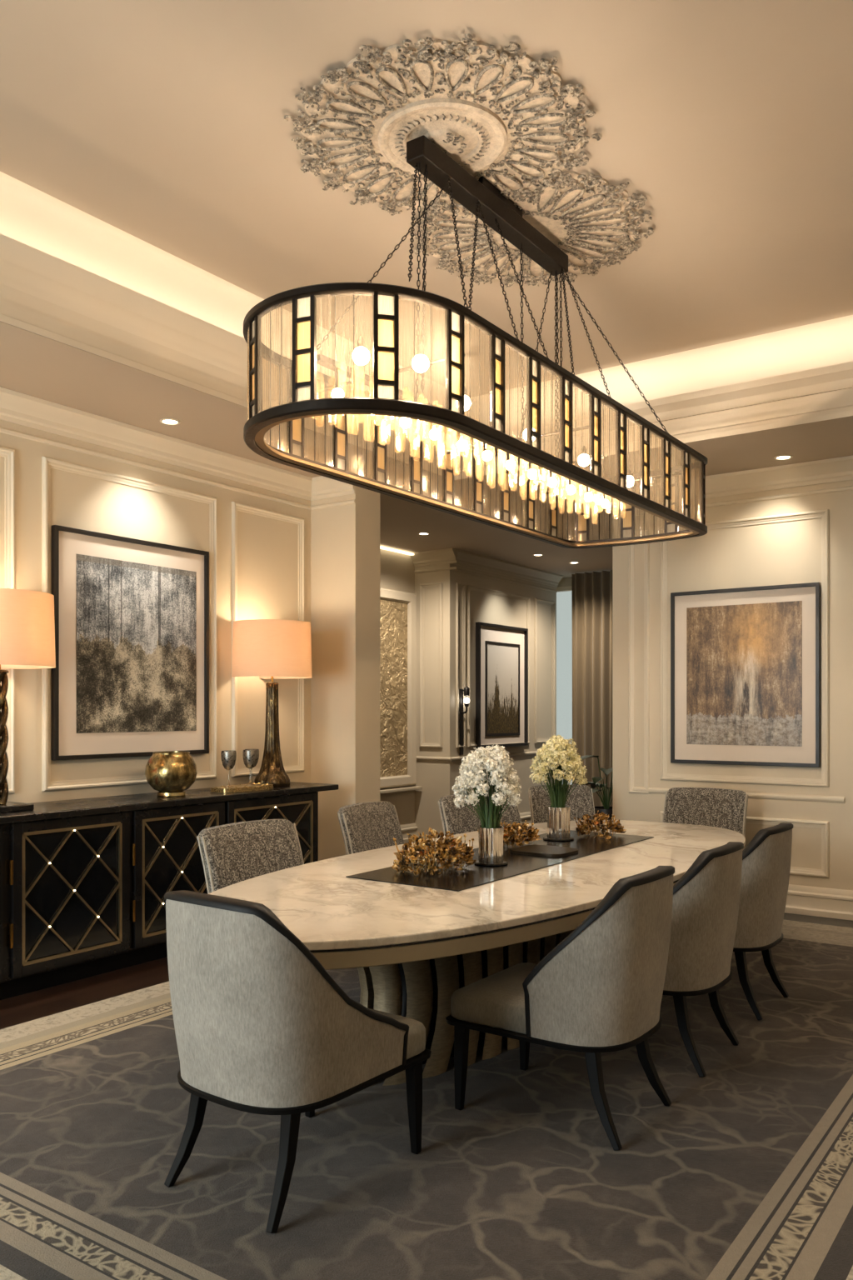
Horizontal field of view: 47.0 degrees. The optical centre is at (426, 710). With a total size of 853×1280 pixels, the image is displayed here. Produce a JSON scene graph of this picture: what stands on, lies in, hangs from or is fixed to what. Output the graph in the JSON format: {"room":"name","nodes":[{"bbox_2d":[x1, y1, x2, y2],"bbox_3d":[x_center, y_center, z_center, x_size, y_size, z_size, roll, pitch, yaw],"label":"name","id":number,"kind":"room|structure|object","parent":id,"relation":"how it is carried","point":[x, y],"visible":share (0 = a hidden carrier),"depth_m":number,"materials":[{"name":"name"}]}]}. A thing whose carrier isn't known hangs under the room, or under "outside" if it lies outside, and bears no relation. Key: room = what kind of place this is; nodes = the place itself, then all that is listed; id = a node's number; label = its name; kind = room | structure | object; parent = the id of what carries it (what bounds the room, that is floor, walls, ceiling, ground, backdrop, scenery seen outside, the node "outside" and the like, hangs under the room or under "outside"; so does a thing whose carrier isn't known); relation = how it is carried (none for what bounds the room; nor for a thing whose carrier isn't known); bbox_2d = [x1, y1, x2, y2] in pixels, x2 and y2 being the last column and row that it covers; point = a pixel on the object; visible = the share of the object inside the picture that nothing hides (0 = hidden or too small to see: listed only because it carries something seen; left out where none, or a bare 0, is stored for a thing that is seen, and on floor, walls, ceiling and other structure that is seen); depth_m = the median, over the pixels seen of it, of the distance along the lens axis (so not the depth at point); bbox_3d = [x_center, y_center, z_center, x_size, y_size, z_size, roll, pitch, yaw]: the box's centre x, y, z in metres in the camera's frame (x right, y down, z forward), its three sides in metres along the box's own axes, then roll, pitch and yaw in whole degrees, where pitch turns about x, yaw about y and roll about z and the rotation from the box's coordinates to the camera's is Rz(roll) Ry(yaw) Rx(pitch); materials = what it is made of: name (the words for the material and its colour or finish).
{"room":"dining room","nodes":[
{"label":"dining room","id":0,"kind":"room"},
{"bbox_2d":[0,419,310,803],"bbox_3d":[-3.196,-0.300,4.893,0.150,3.700,7.650,0,0,35],"label":"wall","id":1,"kind":"structure","parent":0,"point":[267,547],"depth_m":6.79,"materials":[{"name":"beige paint"}]},
{"bbox_2d":[0,445,14,794],"bbox_3d":[-2.949,-0.530,5.092,0.028,2.040,1.760,0,0,35],"label":"trim","id":2,"kind":"structure","parent":1,"relation":"attached to","point":[8,453],"depth_m":5.79,"materials":[{"name":"paint"}]},
{"bbox_2d":[41,456,216,791],"bbox_3d":[-1.930,-0.530,6.546,0.028,2.040,1.410,0,0,35],"label":"trim","id":3,"kind":"structure","parent":1,"relation":"attached to","point":[47,462],"depth_m":6.27,"materials":[{"name":"paint"}]},
{"bbox_2d":[51,525,209,760],"bbox_3d":[-1.933,-0.417,6.523,0.039,1.445,1.250,0,0,35],"label":"framed print","id":4,"kind":"object","parent":1,"relation":"attached to","point":[130,677],"visible":0.98,"depth_m":6.47},
{"bbox_2d":[0,426,311,509],"bbox_3d":[-3.129,-1.651,4.846,0.014,0.033,7.650,0,0,35],"label":"trim","id":5,"kind":"structure","parent":1,"relation":"attached to","point":[3,430],"depth_m":6.58,"materials":[{"name":"paint"}]},
{"bbox_2d":[0,386,312,500],"bbox_3d":[-3.092,-1.787,4.820,0.105,0.154,7.650,0,0,35],"label":"trim","id":6,"kind":"structure","parent":1,"relation":"attached to","point":[17,407],"depth_m":6.53,"materials":[{"name":"paint"}]},
{"bbox_2d":[231,501,304,776],"bbox_3d":[-1.211,-0.530,7.574,0.028,2.040,0.780,0,0,35],"label":"trim","id":7,"kind":"structure","parent":1,"relation":"attached to","point":[236,507],"depth_m":7.44,"materials":[{"name":"paint"}]},
{"bbox_2d":[310,499,355,509],"bbox_3d":[-0.755,-1.651,7.845,0.465,0.033,0.014,0,0,35],"label":"trim","id":8,"kind":"structure","parent":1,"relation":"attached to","point":[352,501],"depth_m":7.83,"materials":[{"name":"paint"}]},
{"bbox_2d":[310,485,380,860],"bbox_3d":[-1.314,-0.300,8.440,2.065,3.700,0.320,0,0,35],"label":"wall pier","id":9,"kind":"object","parent":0,"point":[346,540],"visible":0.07,"depth_m":7.85,"materials":[{"name":"beige paint"}]},
{"bbox_2d":[311,475,355,500],"bbox_3d":[-0.781,-1.787,7.807,0.465,0.154,0.105,0,0,35],"label":"trim","id":10,"kind":"structure","parent":9,"relation":"attached to","point":[322,487],"depth_m":7.81,"materials":[{"name":"paint"}]},
{"bbox_2d":[380,549,414,824],"bbox_3d":[-1.103,-0.300,10.411,0.150,3.700,3.150,0,0,35],"label":"wall","id":11,"kind":"structure","parent":0,"point":[397,569],"depth_m":11.42,"materials":[{"name":"beige paint"}]},
{"bbox_2d":[380,587,422,793],"bbox_3d":[-0.816,-0.228,10.582,0.116,2.305,2.500,0,0,35],"label":"relief panel","id":12,"kind":"object","parent":11,"relation":"attached to","point":[398,608],"visible":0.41,"depth_m":11.32,"materials":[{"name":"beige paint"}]},
{"bbox_2d":[400,822,417,843],"bbox_3d":[-1.021,1.436,10.353,0.050,0.212,3.150,0,0,35],"label":"baseboard","id":13,"kind":"structure","parent":11,"relation":"attached to","point":[410,828],"depth_m":11.49,"materials":[{"name":"beige paint"}]},
{"bbox_2d":[0,0,852,398],"bbox_3d":[0.159,-2.720,3.679,5.100,0.100,7.950,0,0,35],"label":"ceiling","id":14,"kind":"structure","parent":0,"point":[162,122],"depth_m":4.67,"materials":[{"name":"paint"}]},
{"bbox_2d":[0,171,852,479],"bbox_3d":[0.173,-2.268,3.700,5.300,0.805,8.200,0,0,35],"label":"cove ceiling recess","id":15,"kind":"structure","parent":14,"relation":"attached to","point":[68,276],"depth_m":6.28,"materials":[{"name":"paint"}]},
{"bbox_2d":[284,33,654,287],"bbox_3d":[0.296,-2.643,4.988,1.432,0.053,2.450,0,0,28],"label":"ceiling medallion","id":16,"kind":"object","parent":14,"relation":"attached to","point":[508,122],"visible":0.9,"depth_m":4.58,"materials":[{"name":"paint"}]},
{"bbox_2d":[243,135,708,548],"bbox_3d":[0.449,-1.897,5.174,1.022,1.544,3.514,0,0,35],"label":"chandelier","id":17,"kind":"object","parent":14,"relation":"hanging from","point":[481,197],"visible":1,"depth_m":4.59,"materials":[{"name":"brown metal"}]},
{"bbox_2d":[335,370,340,388],"bbox_3d":[-0.363,-1.357,4.014,0.026,0.076,0.025,0,0,35],"label":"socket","id":18,"kind":"object","parent":17,"relation":"attached to","point":[337,372],"depth_m":4.00,"materials":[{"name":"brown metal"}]},
{"bbox_2d":[357,336,364,347],"bbox_3d":[-0.258,-1.454,3.868,0.032,0.043,0.032,0,0,35],"label":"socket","id":19,"kind":"object","parent":17,"relation":"attached to","point":[361,341],"depth_m":3.86,"materials":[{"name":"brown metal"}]},
{"bbox_2d":[370,385,373,397],"bbox_3d":[-0.229,-1.357,4.206,0.026,0.076,0.025,0,0,35],"label":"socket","id":20,"kind":"object","parent":17,"relation":"attached to","point":[372,386],"depth_m":4.20,"materials":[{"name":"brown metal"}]},
{"bbox_2d":[416,344,424,354],"bbox_3d":[-0.024,-1.444,3.923,0.032,0.043,0.032,0,0,35],"label":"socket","id":21,"kind":"object","parent":17,"relation":"attached to","point":[420,349],"depth_m":3.91,"materials":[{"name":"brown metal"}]},
{"bbox_2d":[432,423,438,429],"bbox_3d":[0.040,-1.357,4.591,0.026,0.076,0.025,0,0,35],"label":"socket","id":22,"kind":"object","parent":17,"relation":"attached to","point":[435,426],"depth_m":4.58,"materials":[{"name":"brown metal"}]},
{"bbox_2d":[460,432,464,440],"bbox_3d":[0.175,-1.357,4.783,0.026,0.076,0.025,0,0,35],"label":"socket","id":23,"kind":"object","parent":17,"relation":"attached to","point":[462,436],"depth_m":4.77,"materials":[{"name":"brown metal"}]},
{"bbox_2d":[485,443,489,450],"bbox_3d":[0.309,-1.357,4.975,0.026,0.076,0.025,0,0,35],"label":"socket","id":24,"kind":"object","parent":17,"relation":"attached to","point":[487,447],"depth_m":4.97,"materials":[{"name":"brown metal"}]},
{"bbox_2d":[508,453,513,460],"bbox_3d":[0.444,-1.357,5.167,0.026,0.076,0.025,0,0,35],"label":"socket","id":25,"kind":"object","parent":17,"relation":"attached to","point":[510,457],"depth_m":5.16,"materials":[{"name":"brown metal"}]},
{"bbox_2d":[530,462,534,469],"bbox_3d":[0.579,-1.357,5.359,0.026,0.076,0.025,0,0,35],"label":"socket","id":26,"kind":"object","parent":17,"relation":"attached to","point":[532,466],"depth_m":5.35,"materials":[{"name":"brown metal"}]},
{"bbox_2d":[550,470,554,478],"bbox_3d":[0.713,-1.357,5.551,0.026,0.076,0.025,0,0,35],"label":"socket","id":27,"kind":"object","parent":17,"relation":"attached to","point":[552,474],"depth_m":5.54,"materials":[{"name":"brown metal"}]},
{"bbox_2d":[569,479,573,485],"bbox_3d":[0.848,-1.357,5.743,0.026,0.076,0.025,0,0,35],"label":"socket","id":28,"kind":"object","parent":17,"relation":"attached to","point":[571,482],"depth_m":5.73,"materials":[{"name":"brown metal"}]},
{"bbox_2d":[580,446,586,454],"bbox_3d":[0.880,-1.454,5.476,0.032,0.043,0.032,0,0,35],"label":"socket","id":29,"kind":"object","parent":17,"relation":"attached to","point":[584,450],"depth_m":5.46,"materials":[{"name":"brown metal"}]},
{"bbox_2d":[586,486,590,493],"bbox_3d":[0.982,-1.357,5.936,0.026,0.076,0.025,0,0,35],"label":"socket","id":30,"kind":"object","parent":17,"relation":"attached to","point":[588,490],"depth_m":5.93,"materials":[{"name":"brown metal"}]},
{"bbox_2d":[603,494,607,499],"bbox_3d":[1.117,-1.357,6.128,0.026,0.076,0.025,0,0,35],"label":"socket","id":31,"kind":"object","parent":17,"relation":"attached to","point":[605,497],"depth_m":6.12,"materials":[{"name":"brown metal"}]},
{"bbox_2d":[626,469,631,476],"bbox_3d":[1.235,-1.454,5.984,0.032,0.043,0.032,0,0,35],"label":"socket","id":32,"kind":"object","parent":17,"relation":"attached to","point":[630,472],"depth_m":5.97,"materials":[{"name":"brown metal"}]},
{"bbox_2d":[0,320,852,578],"bbox_3d":[0.839,-1.880,6.036,8.450,0.030,14.350,0,0,35],"label":"ceiling","id":33,"kind":"structure","parent":0,"point":[32,364],"depth_m":6.95,"materials":[{"name":"paint"}]},
{"bbox_2d":[160,418,180,424],"bbox_3d":[-1.651,-1.860,6.308,0.132,0.008,0.132,0,0,35],"label":"recessed light","id":34,"kind":"object","parent":33,"relation":"in","point":[166,421],"visible":1,"depth_m":6.30,"materials":[{"name":"paint"}]},
{"bbox_2d":[380,545,414,555],"bbox_3d":[-0.953,-1.844,10.434,0.050,0.018,2.800,0,0,35],"label":"light strip","id":35,"kind":"object","parent":33,"relation":"attached to","point":[382,547],"visible":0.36,"depth_m":11.27,"materials":[{"name":"white plastic"}]},
{"bbox_2d":[417,532,429,534],"bbox_3d":[-0.028,-1.860,10.299,0.132,0.008,0.132,0,0,35],"label":"recessed light","id":36,"kind":"object","parent":33,"relation":"in","point":[419,533],"visible":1,"depth_m":10.30,"materials":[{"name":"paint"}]},
{"bbox_2d":[571,570,612,806],"bbox_3d":[2.480,-0.160,12.896,1.250,3.380,0.145,0,0,35],"label":"curtain","id":37,"kind":"object","parent":33,"relation":"hanging from","point":[592,592],"visible":0.42,"depth_m":13.07,"materials":[{"name":"brown fabric"}]},
{"bbox_2d":[774,455,793,459],"bbox_3d":[2.623,-1.860,7.197,0.132,0.008,0.132,0,0,35],"label":"recessed light","id":38,"kind":"object","parent":33,"relation":"in","point":[780,457],"visible":1,"depth_m":7.19,"materials":[{"name":"paint"}]},
{"bbox_2d":[0,842,852,1029],"bbox_3d":[0.832,1.607,6.070,8.600,0.126,14.500,0,0,35],"label":"floor","id":39,"kind":"structure","parent":0,"point":[28,1007],"depth_m":5.43,"materials":[{"name":"brown wood"}]},
{"bbox_2d":[0,781,338,999],"bbox_3d":[-2.090,1.052,5.846,0.560,0.995,4.180,0,0,35],"label":"sideboard","id":40,"kind":"object","parent":39,"relation":"on","point":[84,882],"visible":0.65,"depth_m":5.75,"materials":[{"name":"black paint"}]},
{"bbox_2d":[0,588,55,813],"bbox_3d":[-2.375,-0.056,5.447,0.586,1.220,0.586,0,0,35],"label":"table lamp","id":41,"kind":"object","parent":40,"relation":"on","point":[27,617],"visible":1,"depth_m":5.32,"materials":[{"name":"beige fabric"}]},
{"bbox_2d":[145,751,197,796],"bbox_3d":[-1.665,0.412,6.391,0.332,0.285,0.332,0,0,35],"label":"bowl","id":42,"kind":"object","parent":40,"relation":"on","point":[170,773],"visible":1,"depth_m":6.27,"materials":[{"name":"gold metal"}]},
{"bbox_2d":[210,782,273,793],"bbox_3d":[-1.285,0.534,6.845,0.212,0.040,0.487,0,0,35],"label":"serving tray","id":43,"kind":"object","parent":40,"relation":"on","point":[253,787],"visible":1,"depth_m":6.75,"materials":[{"name":"gold metal"}]},
{"bbox_2d":[220,750,236,769],"bbox_3d":[-1.358,0.399,6.725,0.104,0.250,0.104,0,0,35],"label":"goblet","id":44,"kind":"object","parent":43,"relation":"on","point":[228,760],"visible":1,"depth_m":6.69,"materials":[{"name":"silver glass"}]},
{"bbox_2d":[242,749,257,768],"bbox_3d":[-1.238,0.399,6.879,0.104,0.250,0.104,0,0,35],"label":"goblet","id":45,"kind":"object","parent":43,"relation":"on","point":[250,761],"visible":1,"depth_m":6.84,"materials":[{"name":"silver glass"}]},
{"bbox_2d":[231,619,312,787],"bbox_3d":[-1.141,-0.056,7.245,0.586,1.220,0.586,0,0,35],"label":"table lamp","id":46,"kind":"object","parent":40,"relation":"on","point":[272,649],"visible":0.95,"depth_m":7.04,"materials":[{"name":"beige fabric"}]},
{"bbox_2d":[0,920,852,1279],"bbox_3d":[0.552,1.543,4.973,4.000,0.012,6.060,0,0,35],"label":"area rug","id":47,"kind":"object","parent":39,"relation":"on","point":[747,1173],"visible":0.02,"depth_m":3.35,"materials":[{"name":"carpet"}]},
{"bbox_2d":[196,819,304,893],"bbox_3d":[-0.676,1.066,5.037,0.805,0.940,0.710,0,0,33],"label":"upholstered chair","id":48,"kind":"object","parent":47,"relation":"on","point":[232,853],"visible":0.27,"depth_m":5.13,"materials":[{"name":"grey fabric"}]},
{"bbox_2d":[164,890,431,1233],"bbox_3d":[-0.448,1.051,3.283,0.637,0.970,0.796,0,0,37],"label":"dining chair","id":49,"kind":"object","parent":47,"relation":"on","point":[262,1027],"visible":1,"depth_m":2.96,"materials":[{"name":"grey fabric"}]},
{"bbox_2d":[337,801,404,854],"bbox_3d":[-0.097,1.066,6.142,0.805,0.940,0.621,0,0,29],"label":"upholstered chair","id":50,"kind":"object","parent":47,"relation":"on","point":[370,825],"visible":0.3,"depth_m":6.23,"materials":[{"name":"grey fabric"}]},
{"bbox_2d":[208,820,745,1086],"bbox_3d":[0.474,1.165,5.210,1.751,0.744,4.285,0,0,35],"label":"dining table","id":51,"kind":"object","parent":47,"relation":"on","point":[411,948],"visible":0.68,"depth_m":4.22,"materials":[{"name":"beige stone"}]},
{"bbox_2d":[345,830,654,891],"bbox_3d":[0.520,0.790,5.398,0.640,0.005,2.240,0,0,35],"label":"table runner","id":52,"kind":"object","parent":51,"relation":"on","point":[453,879],"visible":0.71,"depth_m":4.89,"materials":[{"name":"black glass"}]},
{"bbox_2d":[391,826,476,875],"bbox_3d":[0.035,0.684,4.856,0.373,0.203,0.538,0,0,35],"label":"dried arrangement","id":53,"kind":"object","parent":52,"relation":"on","point":[440,850],"visible":1,"depth_m":4.76,"materials":[{"name":"brown plant"}]},
{"bbox_2d":[475,825,508,866],"bbox_3d":[0.332,0.692,5.042,0.174,0.190,0.174,0,0,35],"label":"vase","id":54,"kind":"object","parent":52,"relation":"on","point":[491,840],"visible":0.91,"depth_m":4.99,"materials":[{"name":"silver mirror"}]},
{"bbox_2d":[451,745,522,828],"bbox_3d":[0.310,0.462,5.045,0.363,0.580,0.364,0,0,6],"label":"flower bouquet","id":55,"kind":"object","parent":54,"relation":"in","point":[482,765],"visible":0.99,"depth_m":4.98,"materials":[{"name":"white plant"}]},
{"bbox_2d":[477,820,540,846],"bbox_3d":[0.499,0.712,5.734,0.280,0.147,0.528,0,0,35],"label":"dried arrangement","id":56,"kind":"object","parent":52,"relation":"on","point":[512,832],"visible":0.66,"depth_m":5.69,"materials":[{"name":"brown plant"}]},
{"bbox_2d":[510,845,578,856],"bbox_3d":[0.658,0.780,5.472,0.340,0.014,0.300,0,0,35],"label":"mat","id":57,"kind":"object","parent":52,"relation":"on","point":[537,850],"visible":1,"depth_m":5.43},
{"bbox_2d":[543,805,574,841],"bbox_3d":[0.809,0.687,6.002,0.190,0.200,0.190,0,0,35],"label":"vase","id":58,"kind":"object","parent":52,"relation":"on","point":[558,818],"visible":0.91,"depth_m":5.94,"materials":[{"name":"silver mirror"}]},
{"bbox_2d":[529,734,588,807],"bbox_3d":[0.807,0.448,6.005,0.354,0.608,0.355,0,0,6],"label":"flower bouquet","id":59,"kind":"object","parent":58,"relation":"in","point":[561,751],"visible":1,"depth_m":5.94,"materials":[{"name":"yellow plant"}]},
{"bbox_2d":[574,810,626,839],"bbox_3d":[1.091,0.706,6.148,0.313,0.157,0.390,0,0,27],"label":"dried arrangement","id":60,"kind":"object","parent":52,"relation":"on","point":[584,827],"visible":1,"depth_m":6.11,"materials":[{"name":"brown plant"}]},
{"bbox_2d":[437,792,521,836],"bbox_3d":[0.593,1.066,6.847,0.774,0.940,0.805,0,0,-43],"label":"upholstered chair","id":61,"kind":"object","parent":47,"relation":"on","point":[456,820],"visible":0.21,"depth_m":6.89,"materials":[{"name":"grey fabric"}]},
{"bbox_2d":[445,865,674,1150],"bbox_3d":[0.547,1.062,3.798,0.770,0.947,0.637,0,0,35],"label":"dining chair","id":62,"kind":"object","parent":47,"relation":"on","point":[599,990],"visible":1,"depth_m":3.49,"materials":[{"name":"grey fabric"}]},
{"bbox_2d":[528,784,594,823],"bbox_3d":[1.160,1.066,7.571,0.539,0.940,0.805,0,0,-15],"label":"upholstered chair","id":63,"kind":"object","parent":47,"relation":"on","point":[581,802],"visible":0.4,"depth_m":7.83,"materials":[{"name":"grey fabric"}]},
{"bbox_2d":[557,841,744,1077],"bbox_3d":[1.030,1.062,4.479,0.770,0.947,0.637,0,0,34],"label":"dining chair","id":64,"kind":"object","parent":47,"relation":"on","point":[706,902],"visible":0.7,"depth_m":4.14,"materials":[{"name":"grey fabric"}]},
{"bbox_2d":[662,787,748,849],"bbox_3d":[1.965,1.066,7.270,0.634,0.940,0.805,0,0,35],"label":"upholstered chair","id":65,"kind":"object","parent":47,"relation":"on","point":[718,807],"visible":0.32,"depth_m":7.48,"materials":[{"name":"grey fabric"}]},
{"bbox_2d":[733,822,793,1020],"bbox_3d":[1.536,1.062,5.236,0.770,0.947,0.637,0,0,35],"label":"dining chair","id":66,"kind":"object","parent":47,"relation":"on","point":[766,868],"visible":0.58,"depth_m":4.89,"materials":[{"name":"grey fabric"}]},
{"bbox_2d":[575,755,612,819],"bbox_3d":[2.008,1.021,10.934,0.913,1.058,0.874,0,0,35],"label":"potted plant","id":67,"kind":"object","parent":39,"relation":"on","point":[606,808],"visible":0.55,"depth_m":10.86,"materials":[{"name":"green plant"}]},
{"bbox_2d":[415,563,556,839],"bbox_3d":[0.768,-0.300,12.647,0.650,3.700,2.660,0,0,35],"label":"wall","id":68,"kind":"structure","parent":0,"point":[437,778],"depth_m":11.61,"materials":[{"name":"beige paint"}]},
{"bbox_2d":[420,582,442,747],"bbox_3d":[0.050,-0.535,11.509,0.320,1.930,0.028,0,0,35],"label":"trim","id":69,"kind":"structure","parent":68,"relation":"attached to","point":[439,585],"depth_m":11.50,"materials":[{"name":"beige paint"}]},
{"bbox_2d":[410,548,457,566],"bbox_3d":[0.077,-1.787,11.443,0.600,0.154,0.105,0,0,35],"label":"trim","id":70,"kind":"structure","parent":68,"relation":"attached to","point":[447,556],"depth_m":11.42,"materials":[{"name":"beige paint"}]},
{"bbox_2d":[416,755,451,761],"bbox_3d":[0.068,0.561,11.499,0.520,0.047,0.022,0,0,35],"label":"trim","id":71,"kind":"structure","parent":68,"relation":"attached to","point":[418,757],"depth_m":11.48,"materials":[{"name":"beige paint"}]},
{"bbox_2d":[414,566,457,573],"bbox_3d":[0.103,-1.651,11.480,0.600,0.033,0.014,0,0,35],"label":"trim","id":72,"kind":"structure","parent":68,"relation":"attached to","point":[450,567],"depth_m":11.48,"materials":[{"name":"beige paint"}]},
{"bbox_2d":[455,582,465,747],"bbox_3d":[0.406,-0.535,11.545,0.022,1.930,0.180,0,0,35],"label":"trim","id":73,"kind":"structure","parent":68,"relation":"attached to","point":[460,585],"depth_m":11.58,"materials":[{"name":"beige paint"}]},
{"bbox_2d":[460,685,469,754],"bbox_3d":[0.452,0.115,11.525,0.119,0.810,0.068,0,0,35],"label":"wall sconce","id":74,"kind":"object","parent":68,"relation":"attached to","point":[467,690],"visible":1,"depth_m":11.53,"materials":[{"name":"black metal"}]},
{"bbox_2d":[451,750,538,760],"bbox_3d":[1.043,0.561,12.454,0.022,0.047,2.660,0,0,35],"label":"trim","id":75,"kind":"structure","parent":68,"relation":"attached to","point":[524,753],"depth_m":12.59,"materials":[{"name":"beige paint"}]},
{"bbox_2d":[467,585,530,746],"bbox_3d":[0.931,-0.535,12.289,0.028,1.930,1.500,0,0,35],"label":"trim","id":76,"kind":"structure","parent":68,"relation":"attached to","point":[470,587],"depth_m":12.01,"materials":[{"name":"beige paint"}]},
{"bbox_2d":[475,621,528,748],"bbox_3d":[0.958,-0.310,12.294,0.054,1.520,1.200,0,0,35],"label":"framed picture","id":77,"kind":"object","parent":68,"relation":"attached to","point":[502,651],"visible":0.95,"depth_m":12.27},
{"bbox_2d":[487,644,518,733],"bbox_3d":[0.961,-0.270,12.310,0.004,1.100,0.770,0,0,35],"label":"print","id":78,"kind":"object","parent":77,"relation":"attached to","point":[502,659],"depth_m":12.30},
{"bbox_2d":[452,569,557,592],"bbox_3d":[1.040,-1.651,12.456,0.014,0.033,2.660,0,0,35],"label":"trim","id":79,"kind":"structure","parent":68,"relation":"attached to","point":[457,570],"depth_m":12.36,"materials":[{"name":"beige paint"}]},
{"bbox_2d":[451,549,563,587],"bbox_3d":[1.077,-1.787,12.430,0.105,0.154,2.660,0,0,35],"label":"trim","id":80,"kind":"structure","parent":68,"relation":"attached to","point":[467,559],"depth_m":12.32,"materials":[{"name":"beige paint"}]},
{"bbox_2d":[520,811,531,824],"bbox_3d":[1.054,1.436,12.446,0.050,0.212,2.660,0,0,35],"label":"baseboard","id":81,"kind":"structure","parent":68,"relation":"attached to","point":[524,816],"depth_m":12.80,"materials":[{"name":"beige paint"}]},
{"bbox_2d":[535,598,554,743],"bbox_3d":[1.605,-0.535,13.251,0.028,1.930,0.550,0,0,35],"label":"trim","id":82,"kind":"structure","parent":68,"relation":"attached to","point":[537,600],"depth_m":13.34,"materials":[{"name":"beige paint"}]},
{"bbox_2d":[557,577,571,587],"bbox_3d":[3.754,-0.300,12.466,5.750,3.700,0.470,0,0,35],"label":"wall","id":83,"kind":"structure","parent":0,"point":[564,582],"depth_m":13.79,"materials":[{"name":"beige paint"}]},
{"bbox_2d":[556,585,571,592],"bbox_3d":[2.211,-0.130,13.662,1.450,3.240,0.080,0,0,35],"label":"trim","id":84,"kind":"structure","parent":83,"relation":"in","point":[568,588],"depth_m":13.81,"materials":[{"name":"beige paint"}]},
{"bbox_2d":[612,480,852,890],"bbox_3d":[3.702,-0.300,7.021,4.990,3.700,0.250,0,0,35],"label":"wall","id":85,"kind":"structure","parent":0,"point":[789,552],"depth_m":7.64,"materials":[{"name":"beige paint"}]},
{"bbox_2d":[629,529,649,794],"bbox_3d":[1.776,-0.410,8.203,0.180,2.200,0.022,0,0,35],"label":"trim","id":86,"kind":"structure","parent":85,"relation":"attached to","point":[641,532],"depth_m":8.18,"materials":[{"name":"paint"}]},
{"bbox_2d":[610,455,852,509],"bbox_3d":[3.539,-1.787,6.919,4.840,0.154,0.105,0,0,35],"label":"trim","id":87,"kind":"structure","parent":85,"relation":"attached to","point":[837,469],"depth_m":7.55,"materials":[{"name":"paint"}]},
{"bbox_2d":[612,485,852,519],"bbox_3d":[3.565,-1.651,6.956,4.840,0.033,0.014,0,0,35],"label":"trim","id":88,"kind":"structure","parent":85,"relation":"attached to","point":[847,487],"depth_m":7.60,"materials":[{"name":"paint"}]},
{"bbox_2d":[632,786,844,803],"bbox_3d":[2.420,0.661,7.753,1.670,0.047,0.022,0,0,35],"label":"trim","id":89,"kind":"structure","parent":85,"relation":"attached to","point":[651,790],"depth_m":7.52,"materials":[{"name":"paint"}]},
{"bbox_2d":[660,509,829,786],"bbox_3d":[2.471,-0.470,7.713,1.320,2.080,0.028,0,0,35],"label":"trim","id":90,"kind":"structure","parent":85,"relation":"attached to","point":[824,514],"depth_m":7.62,"materials":[{"name":"paint"}]},
{"bbox_2d":[660,810,829,877],"bbox_3d":[2.471,1.040,7.713,1.320,0.420,0.028,0,0,35],"label":"trim","id":91,"kind":"structure","parent":85,"relation":"attached to","point":[824,872],"depth_m":7.41,"materials":[{"name":"paint"}]},
{"bbox_2d":[670,582,820,767],"bbox_3d":[2.481,-0.270,7.693,1.160,1.390,0.039,0,0,35],"label":"framed painting","id":92,"kind":"object","parent":85,"relation":"attached to","point":[746,662],"visible":1,"depth_m":7.68},
{"bbox_2d":[686,600,802,746],"bbox_3d":[2.481,-0.282,7.692,0.900,1.105,0.004,0,0,35],"label":"print","id":93,"kind":"object","parent":92,"relation":"attached to","point":[744,658],"depth_m":7.68},
{"bbox_2d":[785,884,852,920],"bbox_3d":[3.554,1.436,6.942,4.840,0.212,0.050,0,0,35],"label":"baseboard","id":94,"kind":"structure","parent":85,"relation":"attached to","point":[802,900],"depth_m":7.35,"materials":[{"name":"paint"}]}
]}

